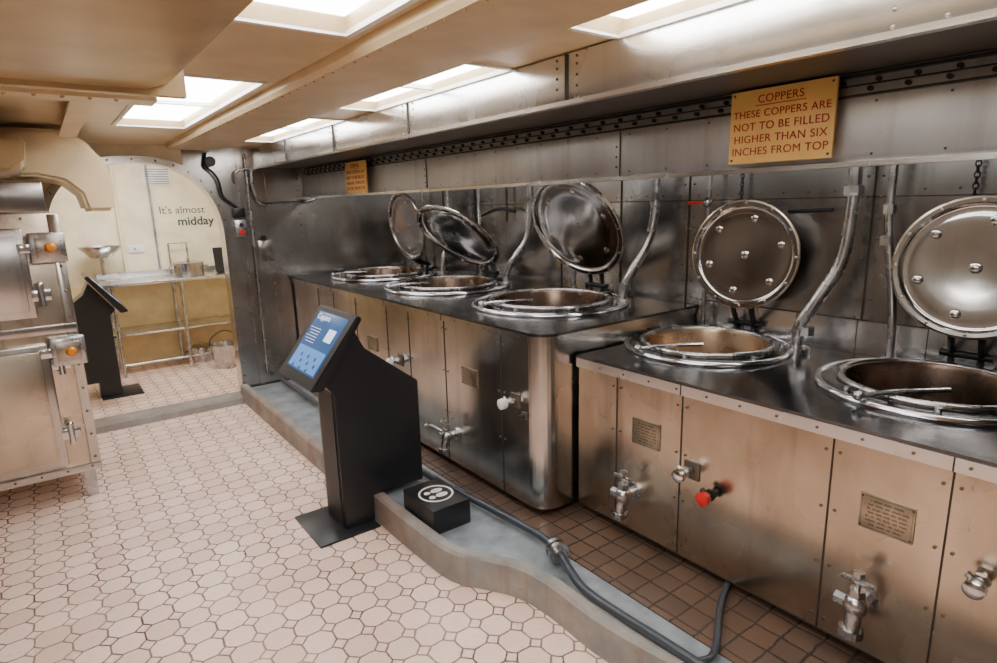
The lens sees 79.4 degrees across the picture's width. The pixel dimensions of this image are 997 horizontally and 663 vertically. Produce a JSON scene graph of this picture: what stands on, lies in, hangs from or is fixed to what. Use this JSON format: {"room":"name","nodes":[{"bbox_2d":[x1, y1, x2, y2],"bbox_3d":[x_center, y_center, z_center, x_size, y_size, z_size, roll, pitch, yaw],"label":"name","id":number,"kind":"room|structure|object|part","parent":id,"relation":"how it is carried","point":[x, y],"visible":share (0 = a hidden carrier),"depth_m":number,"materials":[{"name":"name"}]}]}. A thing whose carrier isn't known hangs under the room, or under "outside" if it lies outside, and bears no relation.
{"room":"commercial kitchen","nodes":[
{"label":"commercial kitchen","id":0,"kind":"room"},
{"bbox_2d":[0,143,230,195],"bbox_3d":[-2.827,-0.492,4.766,4.650,2.400,0.120,-10,15,-36],"label":"wall","id":1,"kind":"structure","parent":0,"point":[102,150],"depth_m":4.55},
{"bbox_2d":[44,156,248,391],"bbox_3d":[-2.797,-0.330,4.809,1.290,2.065,0.160,-10,15,-36],"label":"trim","id":2,"kind":"structure","parent":1,"relation":"attached to","point":[224,228],"depth_m":5.03,"materials":[{"name":"metal"}]},
{"bbox_2d":[94,391,244,433],"bbox_3d":[-2.741,0.665,4.982,1.180,0.045,0.280,-10,15,-36],"label":"door sill","id":3,"kind":"structure","parent":1,"relation":"attached to","point":[136,418],"depth_m":4.92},
{"bbox_2d":[203,152,237,207],"bbox_3d":[-2.274,-1.230,4.909,0.237,0.450,0.078,-10,15,-36],"label":"hanging cable","id":4,"kind":"object","parent":1,"relation":"attached to","point":[209,161],"visible":1,"depth_m":4.83,"materials":[{"name":"rubber"}]},
{"bbox_2d":[232,208,247,236],"bbox_3d":[-2.174,-0.918,5.051,0.100,0.240,0.073,-10,15,-36],"label":"switch box","id":5,"kind":"object","parent":1,"relation":"attached to","point":[240,227],"visible":1,"depth_m":5.04,"materials":[{"name":"metal"}]},
{"bbox_3d":[-2.186,-0.999,5.048,0.100,0.080,0.038,-10,15,-36],"label":"plate","id":6,"kind":"part","parent":5,"relation":"part of","materials":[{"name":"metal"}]},
{"bbox_2d":[257,236,273,261],"bbox_3d":[-2.028,-0.722,5.218,0.120,0.220,0.048,-10,15,-36],"label":"junction box","id":7,"kind":"object","parent":1,"relation":"attached to","point":[265,247],"visible":1,"depth_m":5.20,"materials":[{"name":"silver metal"}]},
{"bbox_2d":[233,154,316,372],"bbox_3d":[-1.899,-0.588,5.337,0.708,1.900,0.044,-10,15,-36],"label":"conduit","id":8,"kind":"object","parent":1,"relation":"attached to","point":[245,168],"visible":0.85,"depth_m":5.16,"materials":[{"name":"metal"}]},
{"bbox_2d":[49,164,221,287],"bbox_3d":[-4.231,-0.784,6.295,4.300,2.400,0.103,-10,15,-36],"label":"wall","id":9,"kind":"structure","parent":0,"point":[80,228],"depth_m":6.45,"materials":[{"name":"paint"}]},
{"bbox_2d":[78,245,120,275],"bbox_3d":[-4.030,-0.720,6.091,0.370,0.290,0.485,-10,15,-36],"label":"basin","id":10,"kind":"object","parent":9,"relation":"attached to","point":[104,251],"visible":1,"depth_m":5.95,"materials":[{"name":"metal"}]},
{"bbox_3d":[-3.997,-0.794,6.028,0.370,0.120,0.370,-10,15,-36],"label":"bowl","id":11,"kind":"part","parent":10,"relation":"part of","materials":[{"name":"metal"}]},
{"bbox_2d":[108,165,160,271],"bbox_3d":[-3.866,-1.286,6.370,0.344,1.270,0.028,-11,15,-37],"label":"pipe","id":12,"kind":"object","parent":9,"relation":"attached to","point":[109,166],"visible":0.75,"depth_m":6.37,"materials":[{"name":"metal"}]},
{"bbox_2d":[128,245,144,252],"bbox_3d":[-3.897,-0.888,6.455,0.150,0.080,0.026,-10,15,-36],"label":"wall socket","id":13,"kind":"object","parent":9,"relation":"attached to","point":[131,248],"visible":1,"depth_m":6.45,"materials":[{"name":"white plastic"}]},
{"bbox_2d":[71,278,232,364],"bbox_3d":[-4.216,-0.035,6.378,4.200,0.900,0.020,-10,15,-36],"label":"wall panel","id":14,"kind":"object","parent":9,"relation":"attached to","point":[149,303],"depth_m":6.73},
{"bbox_2d":[141,166,171,185],"bbox_3d":[-3.685,-1.674,6.465,0.270,0.200,0.028,-10,15,-36],"label":"air vent","id":15,"kind":"object","parent":9,"relation":"in","point":[157,176],"visible":0.91,"depth_m":6.46,"materials":[{"name":"metal"}]},
{"bbox_2d":[49,158,305,385],"bbox_3d":[-2.503,-0.402,4.928,1.885,1.956,0.033,-10,15,-36],"label":"rivets","id":16,"kind":"object","parent":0,"point":[130,158],"depth_m":5.14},
{"bbox_2d":[181,147,406,386],"bbox_3d":[-1.711,-0.557,5.534,1.948,2.148,0.012,-10,15,-36],"label":"wall","id":17,"kind":"structure","parent":0,"point":[340,234],"depth_m":5.38,"materials":[{"name":"metal"}]},
{"bbox_2d":[234,149,289,384],"bbox_3d":[-2.058,-0.486,5.266,0.260,2.140,0.008,-10,15,-36],"label":"batten","id":18,"kind":"object","parent":17,"relation":"attached to","point":[236,151],"depth_m":5.25,"materials":[{"name":"metal"}]},
{"bbox_2d":[0,358,607,662],"bbox_3d":[-1.346,1.086,3.200,4.900,0.100,9.100,-10,15,-36],"label":"floor","id":19,"kind":"structure","parent":0,"point":[191,547],"depth_m":2.81,"materials":[{"name":"tile"}]},
{"bbox_2d":[0,182,101,495],"bbox_3d":[-3.248,0.158,3.181,1.725,1.820,0.845,-10,15,-36],"label":"oven","id":20,"kind":"object","parent":19,"relation":"on","point":[48,431],"visible":1,"depth_m":3.28,"materials":[{"name":"silver metal"}]},
{"bbox_3d":[-2.845,-0.243,2.948,0.810,0.400,0.007,-10,15,-36],"label":"door panel","id":21,"kind":"part","parent":20,"relation":"part of","materials":[{"name":"silver metal"}]},
{"bbox_3d":[-2.865,-0.244,2.958,0.890,0.480,0.035,-10,15,-36],"label":"door","id":22,"kind":"part","parent":20,"relation":"part of","materials":[{"name":"silver metal"}]},
{"bbox_3d":[-2.844,0.488,3.091,0.865,0.640,0.007,-10,15,-36],"label":"door panel","id":23,"kind":"part","parent":20,"relation":"part of","materials":[{"name":"silver metal"}]},
{"bbox_3d":[-2.860,0.486,3.104,0.955,0.720,0.035,-10,15,-36],"label":"door","id":24,"kind":"part","parent":20,"relation":"part of","materials":[{"name":"silver metal"}]},
{"bbox_3d":[-3.059,0.098,2.889,1.700,0.050,0.012,-10,15,-36],"label":"rail","id":25,"kind":"part","parent":20,"relation":"part of","materials":[{"name":"silver metal"}]},
{"bbox_3d":[-2.393,-0.448,3.204,0.054,0.054,0.030,-10,15,-36],"label":"latch knob","id":26,"kind":"part","parent":20,"relation":"part of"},
{"bbox_3d":[-3.036,0.911,3.066,1.705,0.045,0.012,-10,15,-36],"label":"rail","id":27,"kind":"part","parent":20,"relation":"part of","materials":[{"name":"silver metal"}]},
{"bbox_3d":[-2.371,0.113,3.331,0.054,0.054,0.030,-10,15,-36],"label":"latch knob","id":28,"kind":"part","parent":20,"relation":"part of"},
{"bbox_2d":[73,272,143,400],"bbox_3d":[-3.631,0.051,5.370,0.630,1.126,0.510,-10,15,-36],"label":"information kiosk","id":29,"kind":"object","parent":19,"relation":"on","point":[93,312],"visible":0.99,"depth_m":5.35,"materials":[{"name":"metal"}]},
{"bbox_3d":[-3.541,0.199,5.545,0.006,0.760,0.180,-10,15,-36],"label":"recessed post","id":30,"kind":"part","parent":29,"relation":"part of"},
{"bbox_3d":[-3.535,0.563,5.627,0.325,0.012,0.380,-10,15,-36],"label":"plate","id":31,"kind":"part","parent":29,"relation":"part of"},
{"bbox_2d":[95,265,230,377],"bbox_3d":[-3.411,-0.163,6.591,1.530,1.020,0.578,-10,15,-36],"label":"table","id":32,"kind":"object","parent":19,"relation":"on","point":[108,281],"visible":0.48,"depth_m":6.36,"materials":[{"name":"silver metal"}]},
{"bbox_3d":[-3.403,-0.124,6.600,1.420,0.940,0.510,-10,15,-36],"label":"frame","id":33,"kind":"part","parent":32,"relation":"part of","materials":[{"name":"metal"}]},
{"bbox_2d":[113,314,230,337],"bbox_3d":[-3.415,-0.087,6.617,1.530,0.020,0.500,-10,15,-36],"label":"shelf","id":34,"kind":"object","parent":32,"relation":"attached to","point":[179,324],"depth_m":6.46,"materials":[{"name":"silver metal"}]},
{"bbox_2d":[167,242,188,273],"bbox_3d":[-3.535,-0.810,6.639,0.200,0.339,0.020,-10,15,-36],"label":"frame","id":35,"kind":"object","parent":32,"relation":"on","point":[184,242],"visible":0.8,"depth_m":6.60,"materials":[{"name":"metal"}]},
{"bbox_2d":[168,258,207,276],"bbox_3d":[-3.349,-0.703,6.484,0.318,0.185,0.317,0,12,8],"label":"stock pot","id":36,"kind":"object","parent":32,"relation":"on","point":[188,267],"visible":1,"depth_m":6.37,"materials":[{"name":"silver metal"}]},
{"bbox_3d":[-3.351,-0.766,6.470,0.316,0.055,0.316,-10,15,-36],"label":"lid","id":37,"kind":"part","parent":36,"relation":"part of","materials":[{"name":"silver metal"}]},
{"bbox_2d":[212,247,224,272],"bbox_3d":[-3.097,-0.797,6.680,0.120,0.274,0.110,-10,15,-36],"label":"menu stand","id":38,"kind":"object","parent":32,"relation":"on","point":[217,251],"visible":0.64,"depth_m":6.68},
{"bbox_2d":[185,341,213,362],"bbox_3d":[-3.332,0.214,6.741,0.278,0.215,0.299,1,12,11],"label":"cooking pot","id":39,"kind":"object","parent":19,"relation":"on","point":[200,347],"visible":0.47,"depth_m":6.64,"materials":[{"name":"silver metal"}]},
{"bbox_3d":[-3.333,0.136,6.724,0.276,0.055,0.276,-10,15,-36],"label":"lid","id":40,"kind":"part","parent":39,"relation":"part of","materials":[{"name":"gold metal"}]},
{"bbox_2d":[209,330,235,368],"bbox_3d":[-2.920,0.177,6.412,0.316,0.406,0.316,-10,15,-36],"label":"bucket","id":41,"kind":"object","parent":19,"relation":"on","point":[223,353],"visible":0.7,"depth_m":6.33,"materials":[{"name":"metal"}]},
{"bbox_3d":[-2.917,0.061,6.379,0.312,0.167,0.032,-10,15,-36],"label":"bail handle","id":42,"kind":"part","parent":41,"relation":"part of","materials":[{"name":"metal"}]},
{"bbox_2d":[279,305,422,548],"bbox_3d":[-0.794,0.438,3.227,0.630,1.126,0.510,-10,15,-36],"label":"information kiosk","id":43,"kind":"object","parent":19,"relation":"on","point":[369,407],"visible":1,"depth_m":3.11,"materials":[{"name":"metal"}]},
{"bbox_3d":[-0.974,0.139,3.042,0.074,0.094,0.350,-10,15,-36],"label":"screen panel","id":44,"kind":"part","parent":43,"relation":"part of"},
{"bbox_2d":[323,329,336,343],"bbox_3d":[-0.843,0.025,2.994,0.043,0.055,0.090,-10,15,-36],"label":"photo","id":45,"kind":"object","parent":43,"relation":"attached to","point":[331,334],"depth_m":2.99},
{"bbox_3d":[-0.875,0.649,3.128,0.006,0.760,0.180,-10,15,-36],"label":"recessed post","id":46,"kind":"part","parent":43,"relation":"part of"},
{"bbox_3d":[-0.862,1.015,3.204,0.325,0.012,0.380,-10,15,-36],"label":"plate","id":47,"kind":"part","parent":43,"relation":"part of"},
{"bbox_2d":[403,478,470,533],"bbox_3d":[-0.311,0.873,3.014,0.210,0.132,0.300,-10,15,-36],"label":"box","id":48,"kind":"object","parent":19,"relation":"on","point":[437,504],"visible":0.98,"depth_m":2.94,"materials":[{"name":"black plastic"}]},
{"bbox_2d":[292,270,696,509],"bbox_3d":[-0.351,0.136,4.498,1.182,0.934,3.388,-10,15,-36],"label":"base cabinet","id":49,"kind":"object","parent":19,"relation":"on","point":[535,460],"visible":0.59,"depth_m":3.20,"materials":[{"name":"silver metal"}]},
{"bbox_2d":[367,335,377,351],"bbox_3d":[-0.892,0.083,4.240,0.009,0.100,0.150,-10,15,-36],"label":"plate","id":50,"kind":"object","parent":49,"relation":"attached to","point":[372,341],"visible":1,"depth_m":4.23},
{"bbox_2d":[386,353,403,365],"bbox_3d":[-0.680,0.192,3.908,0.097,0.075,0.081,-10,15,-36],"label":"tap","id":51,"kind":"object","parent":49,"relation":"attached to","point":[392,360],"visible":0.9,"depth_m":3.91,"materials":[{"name":"metal"}]},
{"bbox_2d":[424,418,459,453],"bbox_3d":[-0.345,0.583,3.527,0.126,0.200,0.257,-10,15,-36],"label":"valve","id":52,"kind":"object","parent":49,"relation":"attached to","point":[446,435],"visible":1,"depth_m":3.44,"materials":[{"name":"metal"}]},
{"bbox_3d":[-0.379,0.568,3.537,0.017,0.034,0.174,-12,16,-39],"label":"lever","id":53,"kind":"part","parent":52,"relation":"part of","materials":[{"name":"metal"}]},
{"bbox_2d":[461,366,477,388],"bbox_3d":[-0.160,0.250,3.292,0.009,0.100,0.150,-10,15,-36],"label":"plate","id":54,"kind":"object","parent":49,"relation":"attached to","point":[469,376],"visible":1,"depth_m":3.28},
{"bbox_2d":[292,270,696,336],"bbox_3d":[-0.361,-0.307,4.406,1.176,0.030,3.385,-10,15,-36],"label":"countertop","id":55,"kind":"structure","parent":49,"relation":"on","point":[455,306],"depth_m":3.42,"materials":[{"name":"metal"}]},
{"bbox_2d":[330,193,437,281],"bbox_3d":[-1.009,-0.645,5.288,0.938,1.133,0.938,-10,15,-36],"label":"cooking copper","id":56,"kind":"object","parent":55,"relation":"on","point":[409,238],"visible":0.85,"depth_m":5.34,"materials":[{"name":"metal"}]},
{"bbox_2d":[343,267,423,277],"bbox_3d":[-1.000,-0.312,5.359,0.730,0.452,0.730,-10,15,-36],"label":"bowl","id":57,"kind":"object","parent":56,"relation":"on","point":[369,272],"depth_m":5.51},
{"bbox_3d":[-0.810,-0.933,5.335,0.144,0.594,0.600,-10,15,-36],"label":"lid","id":58,"kind":"part","parent":56,"relation":"part of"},
{"bbox_2d":[421,192,426,266],"bbox_3d":[-0.705,-1.052,5.624,0.050,0.933,0.050,-10,15,-36],"label":"pipe","id":59,"kind":"object","parent":55,"relation":"on","point":[422,197],"visible":0.26,"depth_m":5.59,"materials":[{"name":"metal"}]},
{"bbox_2d":[437,191,450,274],"bbox_3d":[-0.478,-0.956,5.152,0.159,0.936,0.101,-10,15,-36],"label":"pipe","id":60,"kind":"object","parent":55,"relation":"on","point":[442,271],"visible":0.41,"depth_m":5.19,"materials":[{"name":"metal"}]},
{"bbox_2d":[384,205,509,295],"bbox_3d":[-0.382,-0.423,4.460,0.938,1.016,0.938,-10,15,-36],"label":"cooking copper","id":61,"kind":"object","parent":55,"relation":"on","point":[453,232],"visible":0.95,"depth_m":4.56,"materials":[{"name":"metal"}]},
{"bbox_2d":[398,276,493,290],"bbox_3d":[-0.375,-0.148,4.519,0.730,0.452,0.730,-10,15,-36],"label":"bowl","id":62,"kind":"object","parent":61,"relation":"on","point":[436,283],"depth_m":4.69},
{"bbox_3d":[-0.313,-0.725,4.583,0.538,0.483,0.697,-10,15,-36],"label":"lid","id":63,"kind":"part","parent":61,"relation":"part of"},
{"bbox_2d":[477,189,483,275],"bbox_3d":[-0.157,-0.908,4.885,0.050,0.933,0.050,-10,15,-36],"label":"pipe","id":64,"kind":"object","parent":55,"relation":"on","point":[478,190],"visible":0.48,"depth_m":4.87,"materials":[{"name":"metal"}]},
{"bbox_2d":[498,186,533,285],"bbox_3d":[0.129,-0.800,4.355,0.284,0.936,0.114,0,12,8],"label":"pipe","id":65,"kind":"object","parent":55,"relation":"on","point":[529,189],"visible":0.73,"depth_m":4.34,"materials":[{"name":"metal"}]},
{"bbox_2d":[472,183,628,317],"bbox_3d":[0.304,-0.331,3.589,0.938,1.168,0.938,-10,15,-36],"label":"cooking copper","id":66,"kind":"object","parent":55,"relation":"on","point":[578,225],"visible":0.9,"depth_m":3.66,"materials":[{"name":"metal"}]},
{"bbox_2d":[492,290,608,310],"bbox_3d":[0.313,0.018,3.664,0.730,0.452,0.730,-10,15,-36],"label":"bowl","id":67,"kind":"object","parent":66,"relation":"on","point":[543,300],"depth_m":3.85,"materials":[{"name":"metal"}]},
{"bbox_3d":[0.473,-0.638,3.660,0.329,0.605,0.668,-10,15,-36],"label":"lid","id":68,"kind":"part","parent":66,"relation":"part of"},
{"bbox_2d":[571,270,577,288],"bbox_3d":[0.509,-0.740,4.026,0.050,0.933,0.050,-10,15,-36],"label":"pipe","id":69,"kind":"object","parent":55,"relation":"on","point":[574,271],"visible":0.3,"depth_m":4.10,"materials":[{"name":"metal"}]},
{"bbox_2d":[613,178,662,302],"bbox_3d":[0.807,-0.628,3.476,0.270,0.936,0.108,0,12,8],"label":"pipe","id":70,"kind":"object","parent":55,"relation":"on","point":[655,196],"visible":0.79,"depth_m":3.47,"materials":[{"name":"metal"}]},
{"bbox_2d":[687,175,712,325],"bbox_3d":[1.094,-0.527,3.255,0.097,1.056,0.120,-10,15,-36],"label":"pipe","id":71,"kind":"object","parent":55,"relation":"on","point":[707,202],"visible":0.48,"depth_m":3.21,"materials":[{"name":"metal"}]},
{"bbox_3d":[1.050,-0.688,3.208,0.016,0.016,0.090,-12,16,-39],"label":"valve lever","id":72,"kind":"part","parent":71,"relation":"part of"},
{"bbox_3d":[-0.361,-0.293,4.407,1.179,0.033,3.388,-10,15,-36],"label":"edge trim","id":73,"kind":"part","parent":49,"relation":"part of","materials":[{"name":"silver metal"}]},
{"bbox_2d":[497,392,519,409],"bbox_3d":[0.046,0.350,2.965,0.097,0.075,0.081,-10,15,-36],"label":"valve","id":74,"kind":"object","parent":49,"relation":"attached to","point":[513,400],"visible":1,"depth_m":2.96,"materials":[{"name":"metal"}]},
{"bbox_2d":[517,411,525,420],"bbox_3d":[0.111,0.418,2.942,0.041,0.040,0.035,-10,15,-36],"label":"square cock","id":75,"kind":"object","parent":49,"relation":"attached to","point":[522,416],"visible":1,"depth_m":2.93,"materials":[{"name":"metal"}]},
{"bbox_3d":[0.110,0.419,2.938,0.035,0.022,0.022,-10,15,-36],"label":"stem","id":76,"kind":"part","parent":75,"relation":"part of","materials":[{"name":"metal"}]},
{"bbox_2d":[280,378,731,662],"bbox_3d":[0.099,0.850,3.122,0.632,0.092,6.101,-10,15,-36],"label":"hose","id":77,"kind":"object","parent":19,"relation":"on","point":[556,549],"visible":0.83,"depth_m":2.32,"materials":[{"name":"rubber"}]},
{"bbox_2d":[240,380,881,662],"bbox_3d":[0.426,0.912,3.196,1.726,0.150,6.600,-10,15,-36],"label":"curb","id":78,"kind":"object","parent":19,"relation":"on","point":[674,596],"visible":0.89,"depth_m":2.56,"materials":[{"name":"grey paint"}]},
{"bbox_2d":[576,341,996,662],"bbox_3d":[1.681,0.669,2.065,0.967,0.811,3.023,-10,15,-36],"label":"base cabinet","id":79,"kind":"object","parent":19,"relation":"on","point":[789,461],"visible":0.7,"depth_m":2.11,"materials":[{"name":"silver metal"}]},
{"bbox_2d":[610,469,641,520],"bbox_3d":[0.561,0.723,2.692,0.137,0.221,0.110,-10,15,-36],"label":"valve","id":80,"kind":"object","parent":79,"relation":"attached to","point":[625,491],"visible":1,"depth_m":2.66,"materials":[{"name":"metal"}]},
{"bbox_2d":[632,416,660,451],"bbox_3d":[0.643,0.447,2.620,0.009,0.120,0.150,-10,15,-36],"label":"plate","id":81,"kind":"object","parent":79,"relation":"attached to","point":[645,433],"visible":1,"depth_m":2.62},
{"bbox_2d":[671,459,699,482],"bbox_3d":[0.753,0.575,2.430,0.097,0.075,0.081,-10,15,-36],"label":"valve","id":82,"kind":"object","parent":79,"relation":"attached to","point":[691,470],"visible":1,"depth_m":2.43,"materials":[{"name":"metal"}]},
{"bbox_2d":[695,487,717,506],"bbox_3d":[0.818,0.647,2.359,0.096,0.055,0.062,-10,15,-36],"label":"valve","id":83,"kind":"object","parent":79,"relation":"attached to","point":[704,497],"visible":1,"depth_m":2.33,"materials":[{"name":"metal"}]},
{"bbox_3d":[1.673,0.305,1.988,0.964,0.043,3.023,-10,15,-36],"label":"edge trim","id":84,"kind":"part","parent":79,"relation":"part of","materials":[{"name":"silver metal"}]},
{"bbox_2d":[577,341,996,467],"bbox_3d":[1.673,0.287,1.986,0.961,0.030,3.020,-10,15,-36],"label":"countertop","id":85,"kind":"structure","parent":79,"relation":"on","point":[789,385],"depth_m":2.22,"materials":[{"name":"metal"}]},
{"bbox_2d":[624,199,800,366],"bbox_3d":[1.020,-0.068,2.954,0.795,1.130,0.788,-10,15,-36],"label":"cooking copper","id":86,"kind":"object","parent":85,"relation":"on","point":[746,253],"visible":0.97,"depth_m":3.00,"materials":[{"name":"metal"}]},
{"bbox_2d":[641,328,771,357],"bbox_3d":[1.031,0.263,3.026,0.630,0.452,0.630,-10,15,-36],"label":"bowl","id":87,"kind":"object","parent":86,"relation":"on","point":[717,342],"depth_m":3.16,"materials":[{"name":"metal"}]},
{"bbox_3d":[1.236,-0.386,3.012,0.530,0.530,0.084,10,17,44],"label":"lid","id":88,"kind":"part","parent":86,"relation":"part of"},
{"bbox_2d":[783,167,864,354],"bbox_3d":[1.462,-0.414,2.691,0.272,1.058,0.116,4,13,25],"label":"pipe","id":89,"kind":"object","parent":85,"relation":"on","point":[854,189],"visible":0.82,"depth_m":2.66,"materials":[{"name":"metal"}]},
{"bbox_2d":[879,165,898,357],"bbox_3d":[1.659,-0.381,2.508,0.071,1.056,0.126,-10,15,-36],"label":"pipe","id":90,"kind":"object","parent":85,"relation":"on","point":[890,208],"visible":0.72,"depth_m":2.53,"materials":[{"name":"metal"}]},
{"bbox_2d":[814,195,996,426],"bbox_3d":[1.617,0.076,2.216,0.795,1.128,0.788,-10,15,-36],"label":"cooking copper","id":91,"kind":"object","parent":85,"relation":"on","point":[944,265],"visible":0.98,"depth_m":2.33,"materials":[{"name":"metal"}]},
{"bbox_2d":[840,361,996,412],"bbox_3d":[1.628,0.406,2.288,0.630,0.452,0.630,-10,15,-36],"label":"bowl","id":92,"kind":"object","parent":91,"relation":"on","point":[974,389],"depth_m":2.43,"materials":[{"name":"metal"}]},
{"bbox_3d":[1.809,-0.240,2.274,0.530,0.530,0.084,10,17,44],"label":"lid","id":93,"kind":"part","parent":91,"relation":"part of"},
{"bbox_2d":[833,569,879,642],"bbox_3d":[1.149,0.866,1.933,0.137,0.221,0.110,-10,15,-36],"label":"valve","id":94,"kind":"object","parent":79,"relation":"attached to","point":[862,596],"visible":1,"depth_m":1.90,"materials":[{"name":"metal"}]},
{"bbox_2d":[858,491,916,544],"bbox_3d":[1.214,0.584,1.881,0.009,0.120,0.155,-10,15,-36],"label":"plate","id":95,"kind":"object","parent":79,"relation":"attached to","point":[886,517],"visible":1,"depth_m":1.88,"materials":[{"name":"metal"}]},
{"bbox_2d":[961,571,991,599],"bbox_3d":[1.334,0.704,1.675,0.096,0.055,0.063,-10,15,-36],"label":"knob","id":96,"kind":"object","parent":79,"relation":"attached to","point":[975,587],"visible":1,"depth_m":1.65,"materials":[{"name":"metal"}]},
{"bbox_2d":[0,0,721,147],"bbox_3d":[-0.744,-0.987,1.823,4.850,0.200,6.850,-10,15,-36],"label":"ceiling","id":97,"kind":"structure","parent":0,"point":[241,50],"depth_m":2.09,"materials":[{"name":"beige paint"}]},
{"bbox_2d":[0,127,114,211],"bbox_3d":[-3.068,-0.798,2.939,2.010,0.460,1.350,-10,15,-36],"label":"air duct","id":98,"kind":"object","parent":97,"relation":"hanging from","point":[26,154],"visible":0.98,"depth_m":3.44,"materials":[{"name":"metal"}]},
{"bbox_2d":[0,0,253,98],"bbox_3d":[-0.754,-0.368,-0.135,2.050,0.184,3.215,-10,15,-36],"label":"ceiling panel","id":99,"kind":"object","parent":97,"relation":"attached to","point":[121,47],"visible":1,"depth_m":1.18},
{"bbox_2d":[111,73,268,128],"bbox_3d":[-1.588,-1.127,2.947,0.400,0.060,1.660,-10,15,-36],"label":"ceiling light","id":100,"kind":"object","parent":97,"relation":"in","point":[201,90],"depth_m":2.95,"materials":[{"name":"plastic"}]},
{"bbox_2d":[244,117,347,142],"bbox_3d":[-1.411,-1.355,3.986,0.270,0.060,1.380,-10,15,-36],"label":"ceiling light","id":101,"kind":"object","parent":97,"relation":"in","point":[296,126],"depth_m":3.98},
{"bbox_2d":[232,0,418,38],"bbox_3d":[-0.159,-0.767,1.103,0.400,0.060,1.480,-10,15,-36],"label":"ceiling light","id":102,"kind":"object","parent":97,"relation":"in","point":[335,7],"depth_m":1.63,"materials":[{"name":"plastic"}]},
{"bbox_2d":[166,0,649,150],"bbox_3d":[-0.397,-0.927,2.104,0.375,0.050,6.450,-10,15,-36],"label":"ceiling beam","id":103,"kind":"structure","parent":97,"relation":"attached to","point":[435,37],"depth_m":1.88,"materials":[{"name":"beige paint"}]},
{"bbox_2d":[339,62,516,111],"bbox_3d":[-0.397,-1.100,2.678,0.270,0.060,1.190,-10,15,-36],"label":"ceiling light","id":104,"kind":"object","parent":97,"relation":"in","point":[422,84],"depth_m":2.65,"materials":[{"name":"plastic"}]},
{"bbox_2d":[252,0,996,198],"bbox_3d":[0.493,-0.931,2.908,1.418,0.420,6.630,-10,15,-36],"label":"extraction hood","id":105,"kind":"object","parent":97,"relation":"hanging from","point":[748,45],"depth_m":1.92,"materials":[{"name":"metal"}]},
{"bbox_2d":[345,160,367,193],"bbox_3d":[-1.028,-1.121,4.367,0.036,0.225,0.350,-10,15,-36],"label":"sign","id":106,"kind":"object","parent":105,"relation":"attached to","point":[355,172],"visible":1,"depth_m":4.34,"materials":[{"name":"metal"}]},
{"bbox_3d":[0.276,-0.898,2.704,0.018,0.061,6.564,-10,15,-36],"label":"track rail","id":107,"kind":"part","parent":105,"relation":"part of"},
{"bbox_2d":[505,160,982,221],"bbox_3d":[0.950,-0.868,3.447,0.024,0.498,2.964,-10,15,-36],"label":"chain","id":108,"kind":"object","parent":105,"relation":"hanging from","point":[978,166],"visible":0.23,"depth_m":2.32,"materials":[{"name":"metal"}]},
{"bbox_2d":[728,76,839,164],"bbox_3d":[0.889,-0.653,1.889,0.036,0.228,0.337,-10,15,-36],"label":"sign","id":109,"kind":"object","parent":105,"relation":"attached to","point":[794,121],"visible":1,"depth_m":1.86,"materials":[{"name":"metal"}]},
{"bbox_2d":[566,0,746,39],"bbox_3d":[0.638,-0.840,1.342,0.270,0.060,1.210,-10,15,-36],"label":"ceiling light","id":110,"kind":"object","parent":97,"relation":"in","point":[650,5],"depth_m":1.72,"materials":[{"name":"plastic"}]},
{"bbox_3d":[-2.121,-0.772,1.682,2.030,0.089,0.030,-10,15,-36],"label":"beam web","id":111,"kind":"structure","parent":97,"relation":"attached to","visible":0},
{"bbox_2d":[0,86,156,105],"bbox_3d":[-2.119,-0.726,1.691,2.030,0.015,0.130,-10,15,-36],"label":"flange","id":112,"kind":"object","parent":111,"relation":"attached to","point":[15,92],"visible":1,"depth_m":2.12,"materials":[{"name":"beige paint"}]},
{"bbox_2d":[1,92,117,101],"bbox_3d":[-1.706,-0.783,1.943,0.814,0.014,0.014,-10,15,-36],"label":"rivets","id":113,"kind":"object","parent":112,"relation":"attached to","point":[89,98],"visible":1,"depth_m":2.08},
{"bbox_3d":[-1.970,-1.015,2.769,0.020,0.079,1.380,-10,15,-36],"label":"beam web","id":114,"kind":"structure","parent":97,"relation":"attached to","visible":0},
{"bbox_2d":[58,101,94,137],"bbox_3d":[-1.969,-0.974,2.778,0.080,0.015,1.380,-10,15,-36],"label":"flange","id":115,"kind":"object","parent":114,"relation":"attached to","point":[76,114],"visible":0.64,"depth_m":2.65,"materials":[{"name":"beige paint"}]},
{"bbox_2d":[406,159,996,356],"bbox_3d":[1.172,-0.311,3.440,0.100,2.400,6.850,-10,15,-36],"label":"wall","id":116,"kind":"structure","parent":0,"point":[659,276],"depth_m":3.07,"materials":[{"name":"silver metal"}]},
{"bbox_2d":[481,207,515,216],"bbox_3d":[-0.009,-0.923,4.643,0.362,0.074,0.048,10,16,42],"label":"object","id":117,"kind":"structure","parent":116,"relation":"attached to","point":[498,208],"depth_m":4.61,"materials":[{"name":"metal"}]},
{"bbox_2d":[417,166,996,358],"bbox_3d":[1.015,-0.568,3.492,0.014,1.090,6.400,-10,15,-36],"label":"trim seams","id":118,"kind":"structure","parent":116,"relation":"attached to","point":[876,172],"depth_m":2.86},
{"bbox_2d":[417,174,996,319],"bbox_3d":[0.752,-0.641,3.837,0.012,0.912,5.290,-10,15,-36],"label":"rivets","id":119,"kind":"object","parent":116,"relation":"attached to","point":[883,175],"depth_m":2.76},
{"bbox_2d":[788,207,833,213],"bbox_3d":[1.451,-0.563,2.794,0.022,0.030,0.225,-8,14,-26],"label":"bracket","id":120,"kind":"object","parent":116,"relation":"attached to","point":[829,209],"depth_m":2.78,"materials":[{"name":"metal"}]},
{"bbox_2d":[698,300,996,370],"bbox_3d":[2.054,0.124,2.256,0.008,0.153,3.000,-10,15,-36],"label":"backsplash","id":121,"kind":"structure","parent":116,"relation":"attached to","point":[835,333],"depth_m":2.78,"materials":[{"name":"metal"}]}
]}

